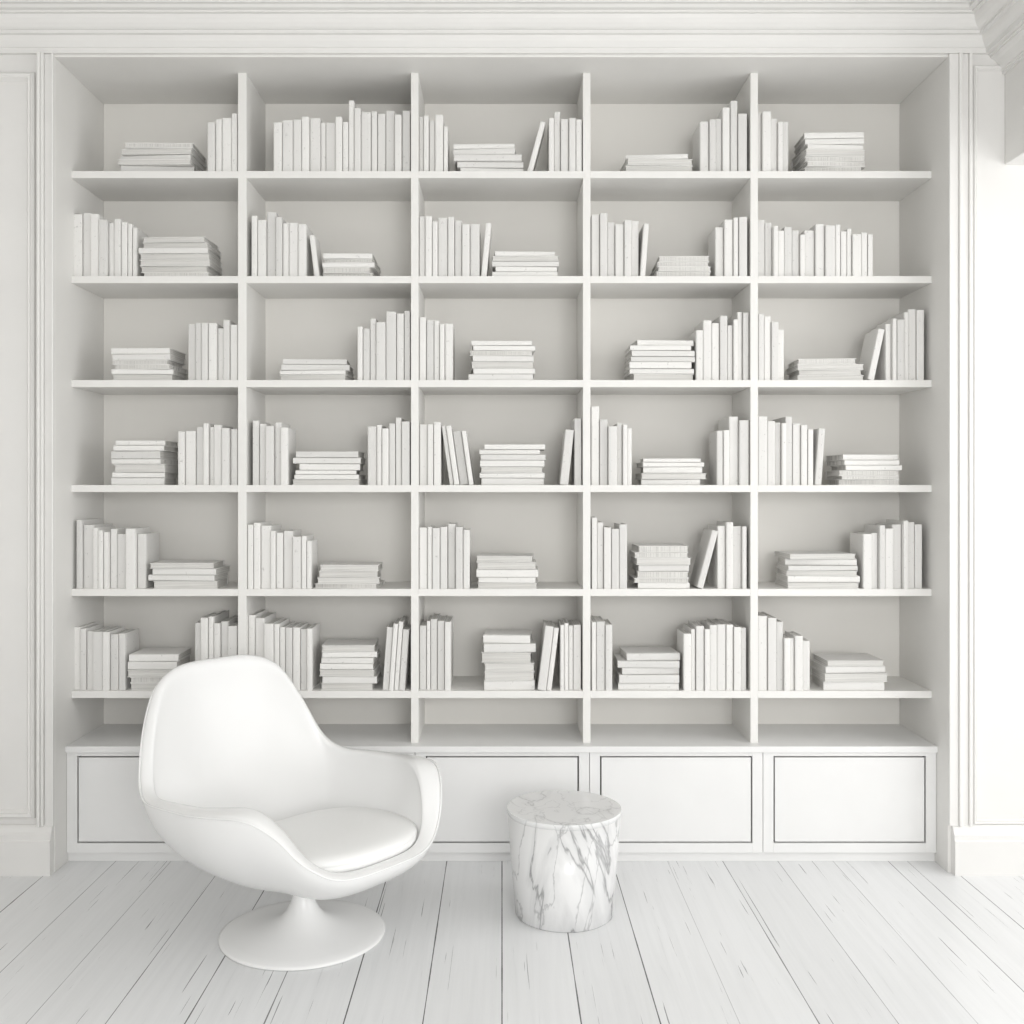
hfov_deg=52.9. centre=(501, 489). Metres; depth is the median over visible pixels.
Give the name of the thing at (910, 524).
book
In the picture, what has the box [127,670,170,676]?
book
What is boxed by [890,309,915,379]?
book
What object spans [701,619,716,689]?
book
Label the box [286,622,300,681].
book
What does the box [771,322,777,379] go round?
book
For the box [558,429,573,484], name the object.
book
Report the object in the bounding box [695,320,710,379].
book
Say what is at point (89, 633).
book
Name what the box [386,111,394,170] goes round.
book
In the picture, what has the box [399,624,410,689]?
book
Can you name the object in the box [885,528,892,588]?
book
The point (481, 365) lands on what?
book
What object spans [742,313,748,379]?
book
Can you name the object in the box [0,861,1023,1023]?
floor
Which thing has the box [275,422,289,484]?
book
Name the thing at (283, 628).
book
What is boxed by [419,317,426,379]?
book
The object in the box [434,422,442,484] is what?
book
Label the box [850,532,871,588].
book
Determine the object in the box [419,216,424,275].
book
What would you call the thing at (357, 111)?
book
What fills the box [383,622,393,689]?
book
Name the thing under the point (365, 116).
book
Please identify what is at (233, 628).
book
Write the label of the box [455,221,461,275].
book
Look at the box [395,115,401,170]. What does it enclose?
book
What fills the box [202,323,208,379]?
book
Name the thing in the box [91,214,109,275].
book
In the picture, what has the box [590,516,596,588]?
book
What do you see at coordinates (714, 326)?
book
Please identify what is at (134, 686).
book
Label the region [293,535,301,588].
book
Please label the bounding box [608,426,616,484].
book
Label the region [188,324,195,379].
book
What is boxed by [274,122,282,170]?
book
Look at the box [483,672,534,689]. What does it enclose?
book
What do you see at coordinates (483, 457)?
book
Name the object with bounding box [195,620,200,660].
book
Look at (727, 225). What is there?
book
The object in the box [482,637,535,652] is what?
book
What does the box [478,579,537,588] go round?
book
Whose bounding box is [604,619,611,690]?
book
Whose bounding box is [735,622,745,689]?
book
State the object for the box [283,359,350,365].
book
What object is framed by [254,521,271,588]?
book
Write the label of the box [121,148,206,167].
book
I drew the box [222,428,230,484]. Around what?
book
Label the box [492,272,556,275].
book
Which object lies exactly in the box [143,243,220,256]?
book
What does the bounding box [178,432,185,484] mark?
book
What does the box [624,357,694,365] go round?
book
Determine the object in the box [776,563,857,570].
book
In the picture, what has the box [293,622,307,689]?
book
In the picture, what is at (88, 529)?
book
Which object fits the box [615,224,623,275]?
book
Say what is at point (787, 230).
book
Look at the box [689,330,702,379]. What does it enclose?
book
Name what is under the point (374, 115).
book
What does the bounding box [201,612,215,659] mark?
book
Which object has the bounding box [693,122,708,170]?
book
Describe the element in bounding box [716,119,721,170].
book
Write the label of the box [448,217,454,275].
book
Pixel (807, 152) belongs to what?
book
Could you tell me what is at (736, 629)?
book
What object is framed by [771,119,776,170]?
book
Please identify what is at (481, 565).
book
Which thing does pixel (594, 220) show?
book
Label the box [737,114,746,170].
book
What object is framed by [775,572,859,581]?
book
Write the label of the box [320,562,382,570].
book
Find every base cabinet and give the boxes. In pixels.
[67,753,175,852]
[415,753,588,852]
[589,753,762,852]
[763,753,935,852]
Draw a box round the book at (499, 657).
[481,650,532,662]
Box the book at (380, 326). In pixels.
[376,322,385,379]
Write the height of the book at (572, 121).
0.210 m
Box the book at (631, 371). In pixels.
[623,369,693,378]
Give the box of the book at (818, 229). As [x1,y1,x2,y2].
[809,224,823,275]
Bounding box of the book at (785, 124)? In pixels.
[783,122,787,170]
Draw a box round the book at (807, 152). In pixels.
[791,149,864,168]
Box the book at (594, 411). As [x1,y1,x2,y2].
[590,406,598,484]
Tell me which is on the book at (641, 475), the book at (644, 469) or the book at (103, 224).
the book at (644, 469)
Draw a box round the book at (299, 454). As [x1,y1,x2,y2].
[296,451,364,458]
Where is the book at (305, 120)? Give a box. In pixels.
[302,117,309,170]
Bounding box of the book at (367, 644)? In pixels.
[322,638,377,651]
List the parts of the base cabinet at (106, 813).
door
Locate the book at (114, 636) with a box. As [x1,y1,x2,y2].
[111,629,129,689]
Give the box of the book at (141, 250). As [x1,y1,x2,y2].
[139,248,220,260]
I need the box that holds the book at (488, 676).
[484,671,533,680]
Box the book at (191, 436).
[186,431,196,484]
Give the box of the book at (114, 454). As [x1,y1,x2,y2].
[111,451,176,459]
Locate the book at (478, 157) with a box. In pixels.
[454,154,521,170]
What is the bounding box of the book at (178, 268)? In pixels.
[141,266,220,275]
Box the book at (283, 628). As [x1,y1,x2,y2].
[280,621,294,672]
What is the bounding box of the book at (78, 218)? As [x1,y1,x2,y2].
[74,214,82,275]
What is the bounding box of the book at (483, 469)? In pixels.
[481,467,542,472]
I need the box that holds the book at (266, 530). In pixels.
[261,524,280,588]
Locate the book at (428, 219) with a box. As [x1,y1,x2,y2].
[425,216,432,275]
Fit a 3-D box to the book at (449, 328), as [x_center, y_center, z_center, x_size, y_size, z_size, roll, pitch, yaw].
[-0.210,-0.546,4.159,0.031,0.226,0.175,0,0,0]
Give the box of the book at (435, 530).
[432,526,439,588]
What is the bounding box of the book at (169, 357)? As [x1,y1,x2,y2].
[113,354,184,364]
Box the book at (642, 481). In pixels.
[639,479,699,484]
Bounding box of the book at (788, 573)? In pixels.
[777,568,857,575]
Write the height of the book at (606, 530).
0.242 m
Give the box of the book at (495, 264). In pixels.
[492,261,558,272]
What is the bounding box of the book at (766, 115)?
[761,111,770,170]
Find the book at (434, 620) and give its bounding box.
[431,613,439,689]
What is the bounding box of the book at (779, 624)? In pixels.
[776,619,782,689]
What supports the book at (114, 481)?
on the bookcase
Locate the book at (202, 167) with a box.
[121,154,206,170]
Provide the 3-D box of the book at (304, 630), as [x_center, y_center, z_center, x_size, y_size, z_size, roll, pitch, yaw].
[-0.784,0.671,4.154,0.026,0.240,0.170,0,0,0]
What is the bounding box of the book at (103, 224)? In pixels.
[99,220,110,275]
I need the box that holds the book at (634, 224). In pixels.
[631,221,637,275]
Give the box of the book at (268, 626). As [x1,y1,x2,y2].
[264,617,283,661]
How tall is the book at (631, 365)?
0.026 m
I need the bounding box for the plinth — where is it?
[68,853,934,860]
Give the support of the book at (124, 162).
on the book at (123, 168)
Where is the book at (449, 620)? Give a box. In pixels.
[445,616,452,690]
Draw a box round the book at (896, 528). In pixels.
[876,523,900,587]
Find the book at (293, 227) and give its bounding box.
[289,223,297,275]
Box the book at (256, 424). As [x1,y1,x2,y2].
[253,421,269,484]
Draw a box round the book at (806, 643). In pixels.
[803,638,809,689]
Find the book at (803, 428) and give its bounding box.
[800,425,806,484]
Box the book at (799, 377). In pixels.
[787,375,863,379]
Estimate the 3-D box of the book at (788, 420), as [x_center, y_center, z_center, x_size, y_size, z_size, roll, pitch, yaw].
[1.136,-0.155,4.168,0.026,0.271,0.194,0,0,0]
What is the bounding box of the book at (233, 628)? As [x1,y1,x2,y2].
[228,621,237,655]
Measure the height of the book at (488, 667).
0.033 m
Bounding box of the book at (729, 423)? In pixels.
[718,417,737,484]
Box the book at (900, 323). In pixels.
[897,319,903,379]
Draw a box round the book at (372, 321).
[370,319,377,379]
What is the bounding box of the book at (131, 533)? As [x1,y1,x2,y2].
[126,527,149,588]
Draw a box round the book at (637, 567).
[633,563,688,570]
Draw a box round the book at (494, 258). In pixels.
[492,256,558,260]
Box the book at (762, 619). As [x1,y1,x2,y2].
[758,612,766,689]
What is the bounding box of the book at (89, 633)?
[87,626,107,689]
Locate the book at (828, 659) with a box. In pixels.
[812,653,883,665]
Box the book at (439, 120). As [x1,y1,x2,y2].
[435,115,444,170]
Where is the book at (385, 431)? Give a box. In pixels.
[382,428,388,484]
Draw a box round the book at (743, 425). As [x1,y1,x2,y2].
[738,420,748,484]
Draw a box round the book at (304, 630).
[301,624,310,689]
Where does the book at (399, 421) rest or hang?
on the bookcase
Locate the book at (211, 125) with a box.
[208,122,215,170]
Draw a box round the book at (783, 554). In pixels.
[774,551,855,558]
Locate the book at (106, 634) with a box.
[103,627,123,690]
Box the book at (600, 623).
[592,615,604,689]
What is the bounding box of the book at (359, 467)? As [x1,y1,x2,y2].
[299,464,362,470]
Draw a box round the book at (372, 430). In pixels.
[368,426,376,484]
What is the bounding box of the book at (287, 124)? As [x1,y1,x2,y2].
[283,120,292,170]
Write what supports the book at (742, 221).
on the bookcase
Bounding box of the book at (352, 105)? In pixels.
[349,101,356,170]
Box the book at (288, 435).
[281,427,295,484]
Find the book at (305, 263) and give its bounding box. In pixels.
[298,224,312,275]
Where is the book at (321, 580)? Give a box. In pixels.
[317,574,380,583]
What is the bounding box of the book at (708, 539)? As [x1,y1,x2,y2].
[689,528,717,588]
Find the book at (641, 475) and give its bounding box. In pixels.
[635,473,706,479]
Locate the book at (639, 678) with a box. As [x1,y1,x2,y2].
[614,668,678,682]
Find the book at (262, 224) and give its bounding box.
[258,220,266,275]
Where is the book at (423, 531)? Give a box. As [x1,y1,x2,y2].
[419,526,427,588]
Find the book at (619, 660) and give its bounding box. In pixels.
[614,654,678,667]
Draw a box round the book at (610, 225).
[607,222,614,275]
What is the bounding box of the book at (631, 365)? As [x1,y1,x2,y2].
[624,362,690,372]
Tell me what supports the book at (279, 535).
on the bookcase
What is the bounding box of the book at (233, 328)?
[230,325,237,379]
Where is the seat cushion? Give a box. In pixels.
[275,807,417,872]
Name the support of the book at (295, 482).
on the bookcase
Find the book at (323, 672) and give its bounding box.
[319,663,380,676]
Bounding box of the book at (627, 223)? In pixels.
[623,220,630,275]
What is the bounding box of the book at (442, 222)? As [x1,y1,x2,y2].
[438,218,447,275]
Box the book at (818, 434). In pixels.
[813,428,824,484]
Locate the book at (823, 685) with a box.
[811,675,883,689]
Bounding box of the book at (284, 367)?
[281,364,352,373]
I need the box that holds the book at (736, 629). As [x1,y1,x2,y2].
[729,621,740,690]
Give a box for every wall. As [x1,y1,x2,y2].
[0,55,1023,823]
[1005,59,1023,164]
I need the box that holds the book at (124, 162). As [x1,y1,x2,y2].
[118,159,200,170]
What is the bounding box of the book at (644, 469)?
[640,467,701,472]
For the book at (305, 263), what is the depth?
4.06 m
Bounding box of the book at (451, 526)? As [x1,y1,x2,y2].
[448,522,457,587]
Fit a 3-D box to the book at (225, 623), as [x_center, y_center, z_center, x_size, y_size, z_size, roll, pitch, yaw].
[-1.098,0.656,4.173,0.028,0.270,0.204,0,0,0]
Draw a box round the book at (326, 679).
[323,669,381,683]
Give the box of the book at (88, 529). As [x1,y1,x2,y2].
[84,523,111,587]
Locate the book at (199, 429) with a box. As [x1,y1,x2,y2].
[197,427,202,484]
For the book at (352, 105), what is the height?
0.285 m
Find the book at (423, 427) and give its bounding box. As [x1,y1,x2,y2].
[420,424,426,484]
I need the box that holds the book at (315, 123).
[310,118,321,170]
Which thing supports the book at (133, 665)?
on the book at (131, 673)
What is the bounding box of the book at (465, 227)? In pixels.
[462,224,469,275]
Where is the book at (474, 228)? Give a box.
[470,224,479,275]
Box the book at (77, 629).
[75,621,98,689]
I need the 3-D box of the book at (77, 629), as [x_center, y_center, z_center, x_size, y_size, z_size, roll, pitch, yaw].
[-1.687,0.668,4.173,0.027,0.247,0.193,0,0,0]
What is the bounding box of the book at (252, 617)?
[249,609,267,655]
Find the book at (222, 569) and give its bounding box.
[153,565,229,574]
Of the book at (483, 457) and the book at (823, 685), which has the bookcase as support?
the book at (823, 685)
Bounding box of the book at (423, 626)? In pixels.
[420,620,426,689]
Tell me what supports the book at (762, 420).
on the bookcase
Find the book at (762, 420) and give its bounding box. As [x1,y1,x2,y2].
[758,416,766,484]
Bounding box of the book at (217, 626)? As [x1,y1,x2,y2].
[214,617,228,657]
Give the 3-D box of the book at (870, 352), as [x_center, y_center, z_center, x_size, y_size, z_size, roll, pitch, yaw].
[1.479,-0.536,4.137,0.067,0.205,0.152,0,0,0]
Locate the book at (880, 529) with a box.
[864,524,884,588]
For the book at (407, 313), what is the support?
on the bookcase
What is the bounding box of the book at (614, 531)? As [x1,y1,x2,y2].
[611,527,618,588]
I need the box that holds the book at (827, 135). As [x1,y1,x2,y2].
[794,132,863,152]
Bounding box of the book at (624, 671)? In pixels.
[614,661,678,674]
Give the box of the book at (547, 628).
[536,619,553,689]
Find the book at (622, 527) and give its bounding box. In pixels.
[614,523,626,588]
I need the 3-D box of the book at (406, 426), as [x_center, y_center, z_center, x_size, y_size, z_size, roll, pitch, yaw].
[-0.380,-0.145,4.138,0.032,0.250,0.176,0,0,0]
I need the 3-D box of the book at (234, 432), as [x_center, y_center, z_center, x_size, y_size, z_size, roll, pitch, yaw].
[-1.062,-0.131,4.153,0.026,0.222,0.158,0,0,0]
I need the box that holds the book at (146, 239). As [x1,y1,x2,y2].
[143,237,218,249]
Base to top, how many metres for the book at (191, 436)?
0.214 m
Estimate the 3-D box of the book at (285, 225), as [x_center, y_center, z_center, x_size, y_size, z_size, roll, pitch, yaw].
[-0.855,-0.949,4.151,0.024,0.213,0.170,0,0,0]
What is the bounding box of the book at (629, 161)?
[620,158,692,170]
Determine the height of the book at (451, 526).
0.256 m
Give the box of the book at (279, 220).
[276,217,285,275]
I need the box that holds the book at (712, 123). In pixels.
[708,119,715,170]
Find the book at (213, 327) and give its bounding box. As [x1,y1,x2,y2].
[209,323,222,379]
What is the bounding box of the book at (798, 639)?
[785,631,802,690]
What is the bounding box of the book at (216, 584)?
[153,578,227,588]
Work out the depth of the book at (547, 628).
4.05 m
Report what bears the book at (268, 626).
on the bookcase
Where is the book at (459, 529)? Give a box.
[456,525,463,588]
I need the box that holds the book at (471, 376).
[469,374,532,379]
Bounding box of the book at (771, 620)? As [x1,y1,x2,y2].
[760,611,775,690]
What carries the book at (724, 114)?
on the bookcase
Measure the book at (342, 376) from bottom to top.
0.023 m
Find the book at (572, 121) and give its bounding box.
[568,118,575,170]
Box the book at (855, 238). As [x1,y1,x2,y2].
[851,234,860,275]
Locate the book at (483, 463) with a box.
[480,460,543,467]
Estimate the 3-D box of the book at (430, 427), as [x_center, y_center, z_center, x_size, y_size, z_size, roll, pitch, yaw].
[-0.283,-0.140,4.147,0.023,0.240,0.175,0,0,0]
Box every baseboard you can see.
[0,824,53,875]
[951,824,1023,875]
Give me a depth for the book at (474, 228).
4.06 m
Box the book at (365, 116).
[361,112,370,170]
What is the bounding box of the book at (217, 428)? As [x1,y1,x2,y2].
[214,425,232,484]
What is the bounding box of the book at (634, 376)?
[624,374,693,379]
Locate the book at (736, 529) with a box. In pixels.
[733,525,740,587]
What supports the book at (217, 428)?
on the bookcase
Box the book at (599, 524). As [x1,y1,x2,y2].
[597,521,602,588]
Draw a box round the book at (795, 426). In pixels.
[792,423,799,484]
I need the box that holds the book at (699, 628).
[688,620,703,690]
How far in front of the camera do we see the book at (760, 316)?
4.05 m
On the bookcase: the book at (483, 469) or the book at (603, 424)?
the book at (603, 424)
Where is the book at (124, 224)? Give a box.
[122,222,128,275]
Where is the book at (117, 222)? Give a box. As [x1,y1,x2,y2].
[114,219,123,275]
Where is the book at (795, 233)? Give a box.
[792,230,798,275]
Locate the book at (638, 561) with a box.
[630,556,690,564]
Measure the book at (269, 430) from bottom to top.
0.233 m
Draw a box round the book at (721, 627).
[707,618,725,689]
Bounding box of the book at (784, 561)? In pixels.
[778,557,856,564]
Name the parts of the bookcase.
panel, shelf, shelf, shelf, shelf, shelf, shelf, shelf, shelf, shelf, shelf, shelf, shelf, shelf, shelf, shelf, shelf, shelf, shelf, panel, panel, shelf, shelf, shelf, shelf, shelf, shelf, shelf, shelf, shelf, shelf, shelf, shelf, panel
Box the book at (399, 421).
[396,418,405,484]
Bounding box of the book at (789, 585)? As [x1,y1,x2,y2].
[775,578,858,588]
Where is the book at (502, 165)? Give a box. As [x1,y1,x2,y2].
[457,162,522,170]
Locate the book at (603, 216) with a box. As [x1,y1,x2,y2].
[599,213,606,275]
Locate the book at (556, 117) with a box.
[553,112,559,170]
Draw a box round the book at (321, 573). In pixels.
[319,569,380,576]
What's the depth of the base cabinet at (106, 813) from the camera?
4.00 m
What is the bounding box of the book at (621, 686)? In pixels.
[614,677,678,689]
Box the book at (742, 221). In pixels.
[738,217,746,275]
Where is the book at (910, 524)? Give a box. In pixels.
[908,522,913,588]
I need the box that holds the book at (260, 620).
[256,612,275,656]
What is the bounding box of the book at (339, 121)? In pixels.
[336,117,343,170]
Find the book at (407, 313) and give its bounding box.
[405,311,410,379]
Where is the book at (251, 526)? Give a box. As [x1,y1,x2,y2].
[248,524,253,588]
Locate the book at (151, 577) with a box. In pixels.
[148,572,227,580]
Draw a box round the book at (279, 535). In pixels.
[276,531,283,587]
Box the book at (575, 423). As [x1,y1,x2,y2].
[571,418,580,484]
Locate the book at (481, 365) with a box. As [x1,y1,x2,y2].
[471,362,533,373]
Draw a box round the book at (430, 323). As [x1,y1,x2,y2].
[427,320,433,379]
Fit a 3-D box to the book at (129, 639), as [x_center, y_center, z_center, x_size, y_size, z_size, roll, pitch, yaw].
[-1.503,0.680,4.142,0.026,0.223,0.154,0,0,0]
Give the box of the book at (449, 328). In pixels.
[445,324,454,379]
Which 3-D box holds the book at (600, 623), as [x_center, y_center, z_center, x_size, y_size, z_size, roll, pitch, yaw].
[0.390,0.655,4.160,0.034,0.271,0.203,0,0,0]
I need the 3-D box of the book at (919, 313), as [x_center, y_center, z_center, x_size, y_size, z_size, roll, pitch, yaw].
[1.656,-0.573,4.178,0.030,0.280,0.220,0,0,0]
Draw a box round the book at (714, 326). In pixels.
[711,323,718,379]
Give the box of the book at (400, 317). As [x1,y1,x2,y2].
[397,314,404,379]
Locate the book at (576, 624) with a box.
[570,619,580,689]
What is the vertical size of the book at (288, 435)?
0.227 m
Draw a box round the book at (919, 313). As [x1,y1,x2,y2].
[916,310,923,379]
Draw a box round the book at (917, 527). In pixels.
[914,524,921,587]
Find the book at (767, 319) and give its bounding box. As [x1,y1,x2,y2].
[764,316,770,379]
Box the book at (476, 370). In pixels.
[473,368,534,377]
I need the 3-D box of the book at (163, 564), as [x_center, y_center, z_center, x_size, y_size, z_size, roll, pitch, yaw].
[-1.266,0.299,4.144,0.251,0.022,0.172,0,0,-2]
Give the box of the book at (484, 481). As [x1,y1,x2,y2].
[481,478,543,484]
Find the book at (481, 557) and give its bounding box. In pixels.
[476,553,533,561]
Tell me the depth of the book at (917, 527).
4.07 m
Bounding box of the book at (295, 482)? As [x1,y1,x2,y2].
[292,480,366,484]
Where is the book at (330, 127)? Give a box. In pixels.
[326,123,335,170]
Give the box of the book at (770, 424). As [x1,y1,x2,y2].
[767,421,774,484]
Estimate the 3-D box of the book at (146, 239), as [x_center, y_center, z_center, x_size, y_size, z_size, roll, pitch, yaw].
[-1.293,-0.989,4.146,0.249,0.020,0.174,0,0,3]
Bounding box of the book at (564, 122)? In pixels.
[560,119,567,170]
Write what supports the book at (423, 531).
on the bookcase
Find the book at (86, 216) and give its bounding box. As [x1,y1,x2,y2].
[83,213,91,275]
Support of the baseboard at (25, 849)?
attached to the wall at (1000, 186)
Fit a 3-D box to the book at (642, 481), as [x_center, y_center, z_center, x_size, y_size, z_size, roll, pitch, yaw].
[0.671,-0.031,4.149,0.230,0.022,0.171,0,0,3]
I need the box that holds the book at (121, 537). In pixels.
[118,533,125,587]
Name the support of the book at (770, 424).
on the bookcase
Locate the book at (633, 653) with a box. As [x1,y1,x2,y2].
[619,646,679,660]
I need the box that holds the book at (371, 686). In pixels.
[321,681,378,689]
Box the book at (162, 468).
[114,464,177,472]
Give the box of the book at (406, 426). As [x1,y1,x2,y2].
[402,422,410,484]
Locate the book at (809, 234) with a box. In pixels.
[799,230,813,275]
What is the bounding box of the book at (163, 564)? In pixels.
[150,560,223,568]
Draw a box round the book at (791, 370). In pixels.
[785,364,863,374]
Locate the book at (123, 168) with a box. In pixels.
[121,165,196,170]
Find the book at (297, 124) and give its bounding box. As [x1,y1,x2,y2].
[293,120,301,170]
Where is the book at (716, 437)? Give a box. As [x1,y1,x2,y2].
[709,431,722,484]
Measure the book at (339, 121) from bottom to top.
0.215 m
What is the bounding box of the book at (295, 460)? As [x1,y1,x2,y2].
[293,458,365,464]
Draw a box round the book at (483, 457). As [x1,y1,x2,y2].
[481,455,544,460]
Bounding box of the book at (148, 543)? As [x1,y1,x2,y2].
[138,532,158,587]
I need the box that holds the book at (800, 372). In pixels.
[788,370,861,378]
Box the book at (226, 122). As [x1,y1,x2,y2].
[222,118,231,170]
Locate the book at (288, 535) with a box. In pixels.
[284,529,300,587]
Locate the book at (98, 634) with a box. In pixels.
[93,626,118,689]
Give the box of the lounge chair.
[138,655,441,970]
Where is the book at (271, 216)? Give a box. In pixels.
[267,212,279,275]
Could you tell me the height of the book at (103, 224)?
0.224 m
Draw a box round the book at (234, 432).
[231,429,237,484]
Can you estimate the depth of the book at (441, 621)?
4.07 m
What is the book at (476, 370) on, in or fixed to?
on the book at (471, 376)
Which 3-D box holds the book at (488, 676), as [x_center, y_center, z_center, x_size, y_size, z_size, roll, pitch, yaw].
[0.026,0.736,4.147,0.198,0.034,0.175,0,0,-2]
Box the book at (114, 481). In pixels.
[111,478,175,484]
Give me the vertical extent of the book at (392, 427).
0.242 m
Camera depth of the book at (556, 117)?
4.07 m
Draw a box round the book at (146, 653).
[129,647,190,661]
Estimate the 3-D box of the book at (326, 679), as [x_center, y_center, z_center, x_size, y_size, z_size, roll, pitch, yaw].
[-0.602,0.751,4.146,0.214,0.027,0.182,0,0,-1]
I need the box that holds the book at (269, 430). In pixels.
[265,426,274,484]
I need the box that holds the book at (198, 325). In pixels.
[196,323,201,379]
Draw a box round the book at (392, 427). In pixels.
[389,424,395,484]
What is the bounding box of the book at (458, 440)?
[453,431,468,484]
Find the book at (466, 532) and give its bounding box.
[463,528,470,588]
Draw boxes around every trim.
[0,0,1023,54]
[0,72,35,817]
[37,51,54,827]
[948,53,972,826]
[973,65,1023,823]
[988,23,1023,74]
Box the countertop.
[65,724,937,752]
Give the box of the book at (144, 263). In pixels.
[140,260,222,274]
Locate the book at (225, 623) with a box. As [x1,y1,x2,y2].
[221,615,237,656]
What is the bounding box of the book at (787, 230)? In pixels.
[780,227,791,275]
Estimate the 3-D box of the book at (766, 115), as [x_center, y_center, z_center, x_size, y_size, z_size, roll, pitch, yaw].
[1.045,-1.375,4.146,0.033,0.238,0.182,0,0,0]
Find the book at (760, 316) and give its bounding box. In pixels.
[758,314,763,379]
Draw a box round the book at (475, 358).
[473,356,533,361]
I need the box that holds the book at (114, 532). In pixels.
[111,527,131,587]
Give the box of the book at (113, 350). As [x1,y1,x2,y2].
[111,348,185,359]
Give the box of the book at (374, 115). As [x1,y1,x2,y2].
[371,111,377,170]
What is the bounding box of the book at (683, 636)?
[677,629,690,690]
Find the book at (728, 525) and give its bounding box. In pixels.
[717,521,732,588]
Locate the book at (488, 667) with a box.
[483,659,533,671]
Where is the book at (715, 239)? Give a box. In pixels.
[708,227,722,275]
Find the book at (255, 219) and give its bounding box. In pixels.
[252,216,259,275]
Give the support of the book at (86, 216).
on the bookcase
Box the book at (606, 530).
[603,526,610,588]
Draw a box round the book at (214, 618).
[209,610,228,658]
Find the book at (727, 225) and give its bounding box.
[719,220,732,275]
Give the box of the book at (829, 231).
[824,225,834,275]
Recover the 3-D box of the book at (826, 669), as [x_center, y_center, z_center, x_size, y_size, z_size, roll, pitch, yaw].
[1.392,0.710,4.148,0.239,0.026,0.176,0,0,-3]
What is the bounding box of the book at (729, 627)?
[716,618,732,689]
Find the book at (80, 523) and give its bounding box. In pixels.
[77,518,102,588]
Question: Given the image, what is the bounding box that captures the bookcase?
[54,55,950,871]
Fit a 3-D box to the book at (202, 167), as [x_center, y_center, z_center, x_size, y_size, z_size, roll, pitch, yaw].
[-1.366,-1.316,4.161,0.284,0.022,0.177,0,0,5]
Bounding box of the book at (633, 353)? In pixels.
[625,351,694,360]
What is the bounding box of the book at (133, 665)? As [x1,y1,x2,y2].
[128,655,190,669]
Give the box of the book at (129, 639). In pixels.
[119,628,138,689]
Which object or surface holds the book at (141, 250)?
on the book at (143, 256)
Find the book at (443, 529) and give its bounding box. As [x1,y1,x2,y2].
[440,525,447,588]
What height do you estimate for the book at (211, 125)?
0.193 m
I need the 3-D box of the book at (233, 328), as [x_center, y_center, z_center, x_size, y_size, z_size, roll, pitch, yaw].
[-1.059,-0.543,4.140,0.029,0.220,0.158,0,0,0]
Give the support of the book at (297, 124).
on the bookcase
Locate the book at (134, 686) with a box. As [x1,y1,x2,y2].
[130,683,157,689]
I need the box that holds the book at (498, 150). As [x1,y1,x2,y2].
[453,148,515,154]
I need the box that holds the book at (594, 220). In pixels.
[590,215,598,275]
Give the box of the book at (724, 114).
[716,107,729,170]
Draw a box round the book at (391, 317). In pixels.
[386,312,396,379]
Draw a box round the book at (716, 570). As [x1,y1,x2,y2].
[708,524,724,587]
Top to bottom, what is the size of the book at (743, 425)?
0.255 m
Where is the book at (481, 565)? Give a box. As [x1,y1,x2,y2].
[477,559,535,568]
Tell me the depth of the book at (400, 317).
4.07 m
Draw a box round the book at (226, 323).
[223,320,236,379]
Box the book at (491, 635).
[483,629,531,642]
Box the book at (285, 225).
[283,223,288,275]
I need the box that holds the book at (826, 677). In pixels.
[810,666,887,681]
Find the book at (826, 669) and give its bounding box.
[810,659,884,672]
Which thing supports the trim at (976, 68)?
attached to the wall at (1000, 186)
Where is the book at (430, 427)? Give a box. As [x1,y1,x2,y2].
[427,424,433,484]
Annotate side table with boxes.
[507,790,620,932]
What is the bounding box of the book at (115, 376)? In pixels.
[112,374,184,379]
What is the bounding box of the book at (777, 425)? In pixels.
[775,423,779,484]
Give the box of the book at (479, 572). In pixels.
[476,566,537,576]
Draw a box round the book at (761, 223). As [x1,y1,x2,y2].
[758,220,764,275]
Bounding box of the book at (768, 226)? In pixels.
[765,223,771,275]
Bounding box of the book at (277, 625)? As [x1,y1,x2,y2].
[274,618,289,665]
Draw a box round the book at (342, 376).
[280,374,354,379]
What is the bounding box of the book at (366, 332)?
[363,329,369,379]
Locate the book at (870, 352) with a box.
[859,329,883,379]
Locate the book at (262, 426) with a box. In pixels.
[260,424,271,484]
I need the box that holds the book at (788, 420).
[773,417,791,484]
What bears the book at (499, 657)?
on the book at (488, 667)
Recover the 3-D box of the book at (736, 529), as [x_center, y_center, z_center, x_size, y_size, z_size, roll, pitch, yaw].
[0.931,0.267,4.162,0.033,0.246,0.173,0,0,0]
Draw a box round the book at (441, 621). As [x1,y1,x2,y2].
[438,615,446,689]
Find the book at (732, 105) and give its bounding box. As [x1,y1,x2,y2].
[727,101,736,170]
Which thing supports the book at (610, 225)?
on the bookcase
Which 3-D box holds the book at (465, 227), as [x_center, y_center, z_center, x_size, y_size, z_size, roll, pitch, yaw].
[-0.142,-0.945,4.132,0.030,0.206,0.154,0,0,0]
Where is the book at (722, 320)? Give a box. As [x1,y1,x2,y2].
[711,316,726,379]
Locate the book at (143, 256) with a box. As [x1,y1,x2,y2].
[140,254,221,268]
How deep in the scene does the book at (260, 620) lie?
4.07 m
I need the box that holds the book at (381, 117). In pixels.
[378,114,385,170]
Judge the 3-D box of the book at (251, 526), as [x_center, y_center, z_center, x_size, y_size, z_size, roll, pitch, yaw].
[-0.993,0.263,4.155,0.022,0.253,0.200,0,0,0]
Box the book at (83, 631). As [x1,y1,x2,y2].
[80,623,102,689]
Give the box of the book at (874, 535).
[858,531,877,588]
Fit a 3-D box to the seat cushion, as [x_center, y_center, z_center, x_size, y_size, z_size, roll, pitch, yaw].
[-0.548,1.114,3.282,0.486,0.081,0.560,0,0,39]
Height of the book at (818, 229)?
0.209 m
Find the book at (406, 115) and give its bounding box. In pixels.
[402,111,410,170]
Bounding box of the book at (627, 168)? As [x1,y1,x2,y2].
[623,166,692,170]
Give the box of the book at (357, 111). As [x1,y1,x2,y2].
[354,108,361,170]
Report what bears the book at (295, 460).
on the book at (359, 467)
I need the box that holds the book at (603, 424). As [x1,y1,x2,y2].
[599,420,607,484]

